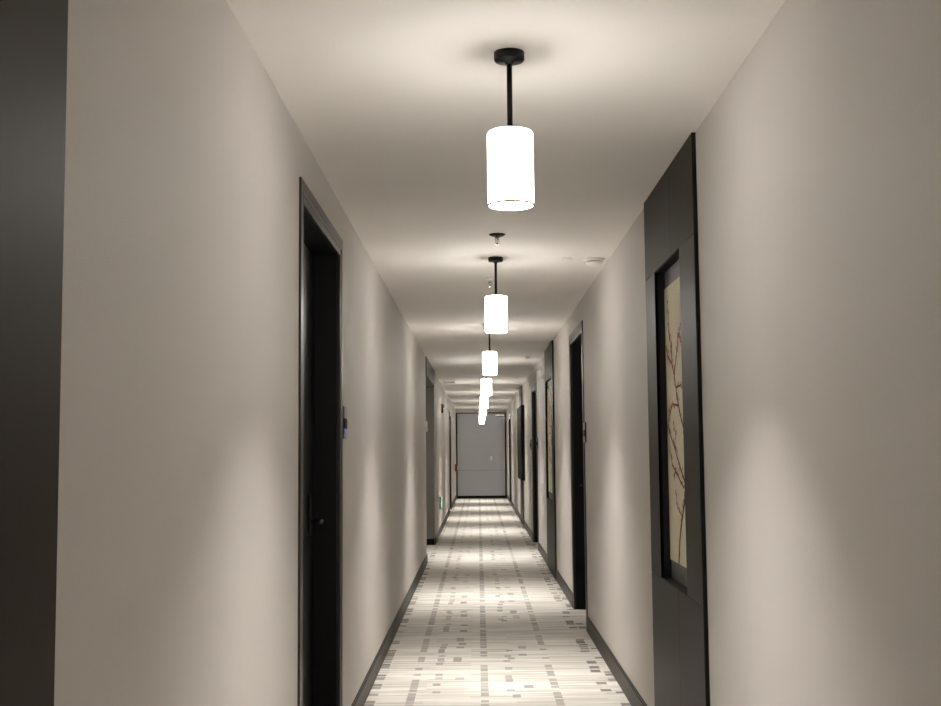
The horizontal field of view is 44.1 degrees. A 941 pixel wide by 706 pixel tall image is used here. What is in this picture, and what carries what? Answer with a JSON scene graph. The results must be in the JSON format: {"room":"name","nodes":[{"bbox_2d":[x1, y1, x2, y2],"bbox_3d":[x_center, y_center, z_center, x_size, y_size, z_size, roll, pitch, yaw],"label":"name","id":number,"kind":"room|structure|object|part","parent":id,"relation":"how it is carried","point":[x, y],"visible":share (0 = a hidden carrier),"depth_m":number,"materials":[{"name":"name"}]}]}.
{"room":"hotel corridor","nodes":[
{"label":"hotel corridor","id":0,"kind":"room"},
{"bbox_2d":[54,0,455,705],"bbox_3d":[-1.626,1.328,14.451,2.156,2.594,39.000,-1,-5,0],"label":"wall","id":1,"kind":"structure","parent":0,"point":[177,583],"depth_m":2.76,"materials":[{"name":"paint"}]},
{"bbox_2d":[0,0,67,705],"bbox_3d":[-0.658,0.205,1.134,0.053,2.593,1.273,-1,-5,0],"label":"wall panel","id":2,"kind":"object","parent":1,"relation":"attached to","point":[33,33],"visible":1,"depth_m":1.66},
{"bbox_2d":[297,177,342,705],"bbox_3d":[-0.697,0.606,4.886,0.170,2.420,1.330,-1,-5,0],"label":"door","id":3,"kind":"structure","parent":1,"relation":"in","point":[320,391],"depth_m":5.43,"materials":[{"name":"black wood"}]},
{"bbox_3d":[-0.731,0.738,5.287,0.012,0.185,0.064,-1,-5,0],"label":"lock plate","id":4,"kind":"part","parent":3,"relation":"part of","materials":[{"name":"black metal"}]},
{"bbox_3d":[-0.695,0.760,5.230,0.060,0.022,0.131,-1,-5,0],"label":"handle","id":5,"kind":"part","parent":3,"relation":"part of","materials":[{"name":"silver metal"}]},
{"bbox_2d":[343,406,346,438],"bbox_3d":[-0.612,0.339,5.656,0.016,0.156,0.124,-1,-5,0],"label":"card reader","id":6,"kind":"object","parent":1,"relation":"attached to","point":[344,408],"visible":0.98,"depth_m":5.62,"materials":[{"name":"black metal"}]},
{"bbox_3d":[-0.609,0.291,5.664,0.002,0.052,0.108,-1,-5,0],"label":"number plate","id":7,"kind":"part","parent":6,"relation":"part of","materials":[{"name":"grey plastic"}]},
{"bbox_2d":[351,554,427,705],"bbox_3d":[-0.571,2.187,9.989,0.012,0.118,9.095,-1,-5,0],"label":"baseboard","id":8,"kind":"structure","parent":1,"relation":"attached to","point":[361,697],"depth_m":8.00,"materials":[{"name":"grey wood"}]},
{"bbox_2d":[427,539,434,544],"bbox_3d":[-1.553,2.823,17.316,2.040,0.090,0.010,-1,-5,0],"label":"baseboard","id":9,"kind":"structure","parent":1,"relation":"attached to","point":[429,541],"depth_m":17.31,"materials":[{"name":"black wood"}]},
{"bbox_2d":[439,496,441,508],"bbox_3d":[-0.501,2.528,19.661,0.035,0.200,0.500,-1,-5,0],"label":"exit sign","id":10,"kind":"object","parent":1,"relation":"attached to","point":[440,497],"visible":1,"depth_m":19.42,"materials":[{"name":"green plastic"}]},
{"bbox_2d":[435,508,449,544],"bbox_3d":[-0.493,3.178,21.837,0.012,0.118,9.045,-1,-5,0],"label":"baseboard","id":11,"kind":"structure","parent":1,"relation":"attached to","point":[437,536],"depth_m":20.03,"materials":[{"name":"grey wood"}]},
{"bbox_2d":[449,411,451,508],"bbox_3d":[-0.550,2.532,27.188,0.170,2.300,1.500,-1,-5,0],"label":"door","id":12,"kind":"structure","parent":1,"relation":"in","point":[449,411],"depth_m":27.80,"materials":[{"name":"black wood"}]},
{"bbox_3d":[-0.476,2.531,27.187,0.021,2.300,1.500,-1,-5,0],"label":"frame","id":13,"kind":"part","parent":12,"relation":"part of","materials":[{"name":"black wood"}]},
{"bbox_2d":[455,409,506,498],"bbox_3d":[0.314,2.942,33.947,1.831,2.594,0.150,-1,-5,0],"label":"wall","id":14,"kind":"structure","parent":0,"point":[456,410],"depth_m":33.97,"materials":[{"name":"paint"}]},
{"bbox_2d":[456,412,506,498],"bbox_3d":[0.314,2.985,33.869,1.461,2.495,0.197,-1,-5,0],"label":"door","id":15,"kind":"structure","parent":14,"relation":"in","point":[481,472],"depth_m":33.88,"materials":[{"name":"grey paint"}]},
{"bbox_2d":[364,498,630,705],"bbox_3d":[-0.974,2.664,14.335,4.235,0.100,39.400,-1,-5,0],"label":"floor","id":16,"kind":"structure","parent":0,"point":[486,621],"depth_m":8.88,"materials":[{"name":"carpet"}]},
{"bbox_2d":[226,0,784,408],"bbox_3d":[-0.999,-0.021,14.559,4.235,0.100,39.400,-1,-5,0],"label":"ceiling","id":17,"kind":"structure","parent":0,"point":[396,103],"depth_m":4.24,"materials":[{"name":"paint"}]},
{"bbox_2d":[479,411,484,419],"bbox_3d":[0.285,1.394,28.181,0.139,0.470,0.139,-1,-5,0],"label":"pendant lamp","id":18,"kind":"object","parent":17,"relation":"hanging from","point":[482,417],"visible":0.48,"depth_m":28.11,"materials":[{"name":"white glass"}]},
{"bbox_2d":[480,409,485,414],"bbox_3d":[0.258,1.052,24.095,0.139,0.470,0.139,-1,-5,0],"label":"pendant lamp","id":19,"kind":"object","parent":17,"relation":"hanging from","point":[482,411],"visible":0.49,"depth_m":24.02,"materials":[{"name":"white glass"}]},
{"bbox_2d":[480,396,487,408],"bbox_3d":[0.239,0.736,20.308,0.139,0.470,0.139,-1,-5,0],"label":"pendant lamp","id":20,"kind":"object","parent":17,"relation":"hanging from","point":[483,399],"visible":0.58,"depth_m":20.24,"materials":[{"name":"white glass"}]},
{"bbox_2d":[481,376,491,395],"bbox_3d":[0.212,0.335,15.525,0.139,0.470,0.139,-1,-5,0],"label":"pendant lamp","id":21,"kind":"object","parent":17,"relation":"hanging from","point":[486,383],"visible":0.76,"depth_m":15.46,"materials":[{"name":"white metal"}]},
{"bbox_2d":[483,334,496,375],"bbox_3d":[0.186,-0.019,11.290,0.139,0.470,0.139,-1,-5,0],"label":"pendant lamp","id":22,"kind":"object","parent":17,"relation":"hanging from","point":[489,357],"visible":0.8,"depth_m":11.22,"materials":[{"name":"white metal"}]},
{"bbox_3d":[0.187,0.101,11.280,0.137,0.222,0.137,-1,-5,0],"label":"lamp shade","id":23,"kind":"part","parent":22,"relation":"part of","materials":[{"name":"white glass"}]},
{"bbox_2d":[486,278,493,286],"bbox_3d":[0.134,-0.490,8.118,0.060,0.058,0.060,-1,-5,0],"label":"sprinkler","id":24,"kind":"object","parent":17,"relation":"attached to","point":[489,280],"visible":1,"depth_m":8.11,"materials":[{"name":"white metal"}]},
{"bbox_2d":[485,256,507,333],"bbox_3d":[0.158,-0.360,7.214,0.139,0.470,0.139,-1,-5,0],"label":"pendant lamp","id":25,"kind":"object","parent":17,"relation":"hanging from","point":[495,305],"visible":1,"depth_m":7.15,"materials":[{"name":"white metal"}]},
{"bbox_3d":[0.157,-0.457,7.222,0.016,0.204,0.016,-1,-5,0],"label":"rod","id":26,"kind":"part","parent":25,"relation":"part of","materials":[{"name":"black metal"}]},
{"bbox_3d":[0.159,-0.240,7.204,0.137,0.222,0.137,-1,-5,0],"label":"lamp shade","id":27,"kind":"part","parent":25,"relation":"part of","materials":[{"name":"white glass"}]},
{"bbox_2d":[489,233,504,244],"bbox_3d":[0.148,-0.630,6.454,0.092,0.058,0.092,-1,-5,0],"label":"sprinkler","id":28,"kind":"object","parent":17,"relation":"attached to","point":[496,236],"visible":1,"depth_m":6.44,"materials":[{"name":"black metal"}]},
{"bbox_2d":[487,48,533,210],"bbox_3d":[0.119,-0.671,3.487,0.139,0.470,0.139,-1,-5,0],"label":"pendant lamp","id":29,"kind":"object","parent":17,"relation":"hanging from","point":[509,147],"visible":1,"depth_m":3.43,"materials":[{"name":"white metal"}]},
{"bbox_3d":[0.118,-0.768,3.495,0.016,0.204,0.016,-1,-5,0],"label":"rod","id":30,"kind":"part","parent":29,"relation":"part of","materials":[{"name":"black metal"}]},
{"bbox_3d":[0.120,-0.552,3.477,0.137,0.222,0.137,-1,-5,0],"label":"lamp shade","id":31,"kind":"part","parent":29,"relation":"part of","materials":[{"name":"white glass"}]},
{"bbox_2d":[584,257,604,266],"bbox_3d":[0.779,-0.570,7.318,0.132,0.045,0.132,-1,-5,0],"label":"smoke detector","id":32,"kind":"object","parent":17,"relation":"attached to","point":[592,261],"visible":1,"depth_m":7.28,"materials":[{"name":"white plastic"}]},
{"bbox_2d":[506,0,940,705],"bbox_3d":[1.016,1.302,14.435,0.170,2.594,39.000,-1,-5,0],"label":"wall","id":33,"kind":"structure","parent":0,"point":[818,163],"depth_m":2.99,"materials":[{"name":"paint"}]},
{"bbox_2d":[509,415,511,502],"bbox_3d":[1.112,2.783,30.367,0.170,2.300,1.500,-1,-5,0],"label":"door","id":34,"kind":"structure","parent":33,"relation":"in","point":[509,415],"depth_m":31.00,"materials":[{"name":"black wood"}]},
{"bbox_2d":[511,501,520,520],"bbox_3d":[1.014,3.521,26.094,0.012,0.118,6.885,-1,-5,0],"label":"baseboard","id":35,"kind":"structure","parent":33,"relation":"attached to","point":[512,504],"depth_m":25.36,"materials":[{"name":"grey wood"}]},
{"bbox_2d":[519,386,523,525],"bbox_3d":[0.974,1.950,22.156,0.016,2.593,1.205,-1,-5,0],"label":"wall panel","id":36,"kind":"object","parent":33,"relation":"attached to","point":[520,389],"visible":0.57,"depth_m":21.77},
{"bbox_2d":[517,405,524,480],"bbox_3d":[0.944,1.688,21.789,0.066,1.353,2.000,-1,-5,0],"label":"picture","id":37,"kind":"object","parent":36,"relation":"attached to","point":[520,411],"visible":1,"depth_m":20.84},
{"bbox_3d":[0.923,1.730,22.288,0.016,1.343,0.990,-1,-5,0],"label":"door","id":38,"kind":"part","parent":37,"relation":"part of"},
{"bbox_3d":[0.916,1.647,21.291,0.016,1.343,0.990,-1,-5,0],"label":"door","id":39,"kind":"part","parent":37,"relation":"part of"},
{"bbox_2d":[523,520,532,540],"bbox_3d":[0.971,2.976,19.587,0.012,0.118,3.735,-1,-5,0],"label":"baseboard","id":40,"kind":"structure","parent":33,"relation":"attached to","point":[526,526],"depth_m":19.31,"materials":[{"name":"grey wood"}]},
{"bbox_2d":[531,382,538,541],"bbox_3d":[1.025,1.641,17.076,0.170,2.360,1.480,-1,-5,0],"label":"door","id":41,"kind":"structure","parent":33,"relation":"in","point":[534,387],"depth_m":17.70,"materials":[{"name":"black wood"}]},
{"bbox_2d":[538,542,546,563],"bbox_3d":[0.942,2.602,15.115,0.012,0.118,2.260,-1,-5,0],"label":"baseboard","id":42,"kind":"structure","parent":33,"relation":"attached to","point":[541,550],"depth_m":15.11,"materials":[{"name":"grey wood"}]},
{"bbox_2d":[544,340,556,579],"bbox_3d":[0.924,1.213,13.353,0.032,2.593,1.474,-1,-5,0],"label":"wall panel","id":43,"kind":"object","parent":33,"relation":"attached to","point":[549,352],"visible":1,"depth_m":13.08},
{"bbox_2d":[547,386,551,492],"bbox_3d":[0.930,1.007,13.472,0.005,1.232,1.066,-1,-5,0],"label":"picture","id":44,"kind":"object","parent":43,"relation":"attached to","point":[549,388],"visible":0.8,"depth_m":13.64,"materials":[{"name":"beige fabric"}]},
{"bbox_2d":[556,569,572,607],"bbox_3d":[0.917,2.292,11.408,0.012,0.118,2.220,-1,-5,0],"label":"baseboard","id":45,"kind":"structure","parent":33,"relation":"attached to","point":[566,590],"depth_m":11.25,"materials":[{"name":"grey wood"}]},
{"bbox_2d":[569,320,587,629],"bbox_3d":[0.976,0.999,9.729,0.170,2.415,1.330,-1,-5,0],"label":"door","id":46,"kind":"structure","parent":33,"relation":"in","point":[576,362],"depth_m":10.29,"materials":[{"name":"black wood"}]},
{"bbox_2d":[583,422,586,442],"bbox_3d":[0.885,0.616,9.014,0.016,0.156,0.124,-1,-5,0],"label":"card reader","id":47,"kind":"object","parent":33,"relation":"attached to","point":[584,423],"visible":1,"depth_m":8.96,"materials":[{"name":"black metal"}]},
{"bbox_2d":[586,616,646,705],"bbox_3d":[0.890,1.942,7.218,0.012,0.118,3.510,-1,-5,0],"label":"baseboard","id":48,"kind":"structure","parent":33,"relation":"attached to","point":[631,693],"depth_m":7.08,"materials":[{"name":"grey wood"}]},
{"bbox_2d":[644,132,709,705],"bbox_3d":[0.879,0.509,4.932,0.053,2.593,1.274,-1,-5,0],"label":"wall panel","id":49,"kind":"object","parent":33,"relation":"attached to","point":[679,593],"visible":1,"depth_m":4.78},
{"bbox_2d":[664,276,686,567],"bbox_3d":[0.895,0.294,4.970,0.005,1.230,0.651,-1,-5,0],"label":"picture","id":50,"kind":"object","parent":49,"relation":"attached to","point":[672,292],"visible":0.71,"depth_m":5.08,"materials":[{"name":"beige paper"}]}
]}

